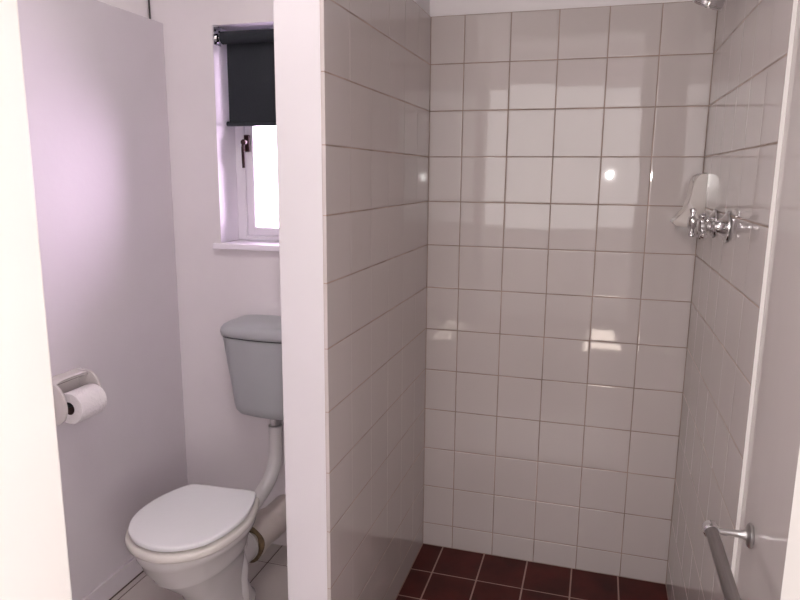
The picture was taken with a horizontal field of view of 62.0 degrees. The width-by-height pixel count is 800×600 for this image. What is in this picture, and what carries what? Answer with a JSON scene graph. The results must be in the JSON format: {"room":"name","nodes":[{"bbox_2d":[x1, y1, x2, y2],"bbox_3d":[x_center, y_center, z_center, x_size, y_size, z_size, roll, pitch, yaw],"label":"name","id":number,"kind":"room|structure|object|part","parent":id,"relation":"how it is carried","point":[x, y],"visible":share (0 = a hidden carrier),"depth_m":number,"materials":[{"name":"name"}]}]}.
{"room":"bathroom","nodes":[
{"label":"bathroom","id":0,"kind":"room"},
{"bbox_2d":[17,0,187,599],"bbox_3d":[-1.097,-0.159,1.755,0.155,2.600,1.435,4,11,16],"label":"wall","id":1,"kind":"structure","parent":0,"point":[95,75],"depth_m":2.10,"materials":[{"name":"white paint"}]},
{"bbox_2d":[52,367,101,425],"bbox_3d":[-0.951,0.283,1.945,0.071,0.142,0.172,4,11,16],"label":"toilet paper holder","id":2,"kind":"object","parent":1,"relation":"attached to","point":[75,378],"visible":0.52,"depth_m":1.93,"materials":[{"name":"grey ceramic"}]},
{"bbox_2d":[64,383,106,423],"bbox_3d":[-0.928,0.302,1.942,0.093,0.093,0.100,4,11,16],"label":"toilet roll","id":3,"kind":"object","parent":2,"relation":"hanging from","point":[88,400],"visible":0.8,"depth_m":1.91,"materials":[{"name":"paper"}]},
{"bbox_2d":[81,557,142,599],"bbox_3d":[-1.028,0.990,1.946,0.009,0.072,1.435,4,11,16],"label":"baseboard","id":4,"kind":"structure","parent":1,"relation":"attached to","point":[109,587],"depth_m":2.21,"materials":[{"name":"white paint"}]},
{"bbox_2d":[150,0,285,509],"bbox_3d":[-0.490,-0.274,2.398,0.944,2.600,0.165,4,11,16],"label":"wall","id":5,"kind":"structure","parent":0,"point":[226,447],"depth_m":2.38,"materials":[{"name":"white paint"}]},
{"bbox_2d":[148,0,150,18],"bbox_3d":[-0.859,-1.233,2.241,0.008,0.564,0.006,4,11,16],"label":"cord","id":6,"kind":"object","parent":5,"relation":"attached to","point":[148,0],"visible":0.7,"depth_m":2.28,"materials":[{"name":"grey plastic"}]},
{"bbox_2d":[213,26,275,125],"bbox_3d":[-0.408,-0.751,2.228,0.448,0.323,0.050,4,11,16],"label":"roller blind","id":7,"kind":"object","parent":5,"relation":"attached to","point":[250,53],"visible":0.46,"depth_m":2.27,"materials":[{"name":"grey fabric"}]},
{"bbox_2d":[213,240,278,251],"bbox_3d":[-0.405,-0.190,2.360,0.494,0.020,0.157,4,11,16],"label":"window sill","id":8,"kind":"structure","parent":5,"relation":"attached to","point":[256,245],"depth_m":2.33,"materials":[{"name":"white paint"}]},
{"bbox_2d":[220,315,283,426],"bbox_3d":[-0.438,0.257,2.306,0.370,0.378,0.162,4,11,16],"label":"cistern","id":9,"kind":"object","parent":5,"relation":"attached to","point":[252,343],"visible":0.59,"depth_m":2.25,"materials":[{"name":"white ceramic"}]},
{"bbox_3d":[-0.437,0.098,2.276,0.370,0.054,0.162,4,11,16],"label":"lid","id":10,"kind":"part","parent":9,"relation":"part of","materials":[{"name":"white ceramic"}]},
{"bbox_2d":[235,126,278,240],"bbox_3d":[-0.382,-0.571,2.356,0.450,0.731,0.078,4,11,16],"label":"window","id":11,"kind":"structure","parent":5,"relation":"attached to","point":[245,136],"depth_m":2.44,"materials":[{"name":"white paint"}]},
{"bbox_3d":[-0.556,-0.535,2.397,0.020,0.117,0.044,4,11,16],"label":"handle","id":12,"kind":"part","parent":11,"relation":"part of","materials":[{"name":"brown metal"}]},
{"bbox_2d":[272,531,286,545],"bbox_3d":[-0.446,0.890,2.507,0.780,0.072,0.009,4,11,16],"label":"baseboard","id":13,"kind":"structure","parent":5,"relation":"attached to","point":[282,540],"depth_m":2.50,"materials":[{"name":"tile"}]},
{"bbox_2d":[273,0,430,599],"bbox_3d":[-0.073,-0.187,1.951,0.116,2.600,1.000,4,11,16],"label":"wall partition","id":14,"kind":"structure","parent":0,"point":[352,77],"depth_m":1.64,"materials":[{"name":"white tile"}]},
{"bbox_2d":[109,544,667,599],"bbox_3d":[-0.508,1.361,0.591,4.500,0.150,4.850,4,11,16],"label":"floor","id":15,"kind":"structure","parent":0,"point":[436,572],"depth_m":2.29,"materials":[{"name":"red tile"}]},
{"bbox_2d":[125,484,259,599],"bbox_3d":[-0.598,0.812,2.004,0.329,0.414,0.468,4,11,16],"label":"toilet","id":16,"kind":"object","parent":15,"relation":"on","point":[194,541],"visible":1,"depth_m":1.89,"materials":[{"name":"ceramic"}]},
{"bbox_3d":[-0.608,0.624,1.929,0.311,0.016,0.364,4,11,16],"label":"lid","id":17,"kind":"part","parent":16,"relation":"part of","materials":[{"name":"white plastic"}]},
{"bbox_3d":[-0.608,0.650,1.933,0.329,0.022,0.385,4,11,16],"label":"seat","id":18,"kind":"part","parent":16,"relation":"part of","materials":[{"name":"white plastic"}]},
{"bbox_3d":[-0.595,0.834,2.011,0.300,0.362,0.456,4,11,16],"label":"bowl","id":19,"kind":"part","parent":16,"relation":"part of","materials":[{"name":"ceramic"}]},
{"bbox_2d":[249,494,285,562],"bbox_3d":[-0.480,0.799,2.359,0.147,0.140,0.281,4,11,16],"label":"connector","id":20,"kind":"object","parent":16,"relation":"attached to","point":[270,522],"visible":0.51,"depth_m":2.31,"materials":[{"name":"beige plastic"}]},
{"bbox_2d":[254,423,282,512],"bbox_3d":[-0.472,0.587,2.286,0.059,0.264,0.235,5,11,21],"label":"pipe","id":21,"kind":"object","parent":16,"relation":"attached to","point":[270,477],"visible":0.62,"depth_m":2.33,"materials":[{"name":"grey plastic"}]},
{"bbox_2d":[0,0,799,599],"bbox_3d":[-0.380,0.037,0.743,4.500,2.600,0.130,4,11,16],"label":"wall","id":22,"kind":"structure","parent":0,"point":[34,561],"depth_m":0.79,"materials":[{"name":"beige paint"}]},
{"bbox_2d":[423,0,717,583],"bbox_3d":[0.537,-0.237,2.244,1.116,2.600,0.120,4,11,16],"label":"wall","id":23,"kind":"structure","parent":0,"point":[567,138],"depth_m":2.21,"materials":[{"name":"white tile"}]},
{"bbox_2d":[666,0,799,599],"bbox_3d":[0.778,-0.068,1.353,0.136,2.600,1.720,4,11,16],"label":"wall","id":24,"kind":"structure","parent":0,"point":[739,436],"depth_m":1.35,"materials":[{"name":"white tile"}]},
{"bbox_2d":[670,173,707,226],"bbox_3d":[0.870,-0.302,2.006,0.082,0.158,0.109,4,11,16],"label":"soap dish","id":25,"kind":"object","parent":24,"relation":"attached to","point":[697,188],"visible":0.91,"depth_m":1.95,"materials":[{"name":"grey ceramic"}]},
{"bbox_2d":[687,208,717,237],"bbox_3d":[0.802,-0.205,1.772,0.068,0.077,0.077,4,11,16],"label":"tap","id":26,"kind":"object","parent":24,"relation":"attached to","point":[692,221],"visible":0.62,"depth_m":1.76,"materials":[{"name":"silver metal"}]},
{"bbox_2d":[692,0,724,10],"bbox_3d":[0.771,-0.799,1.610,0.108,0.194,0.075,4,11,16],"label":"shower","id":27,"kind":"object","parent":24,"relation":"attached to","point":[718,5],"visible":1,"depth_m":1.60,"materials":[{"name":"silver metal"}]},
{"bbox_2d":[697,211,730,242],"bbox_3d":[0.747,-0.176,1.592,0.068,0.076,0.076,4,11,16],"label":"tap","id":28,"kind":"object","parent":24,"relation":"attached to","point":[722,226],"visible":1,"depth_m":1.57,"materials":[{"name":"silver metal"}]},
{"bbox_2d":[702,520,753,599],"bbox_3d":[0.532,0.470,0.994,0.082,0.044,0.535,4,11,16],"label":"towel rail","id":29,"kind":"object","parent":24,"relation":"attached to","point":[711,530],"visible":1,"depth_m":1.16,"materials":[{"name":"metal"}]},
{"bbox_3d":[0.506,0.469,1.002,0.023,0.023,0.515,4,11,16],"label":"rail","id":30,"kind":"part","parent":29,"relation":"part of","materials":[{"name":"metal"}]},
{"bbox_3d":[0.613,0.428,1.222,0.060,0.044,0.044,4,11,16],"label":"post","id":31,"kind":"part","parent":29,"relation":"part of","materials":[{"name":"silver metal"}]}
]}

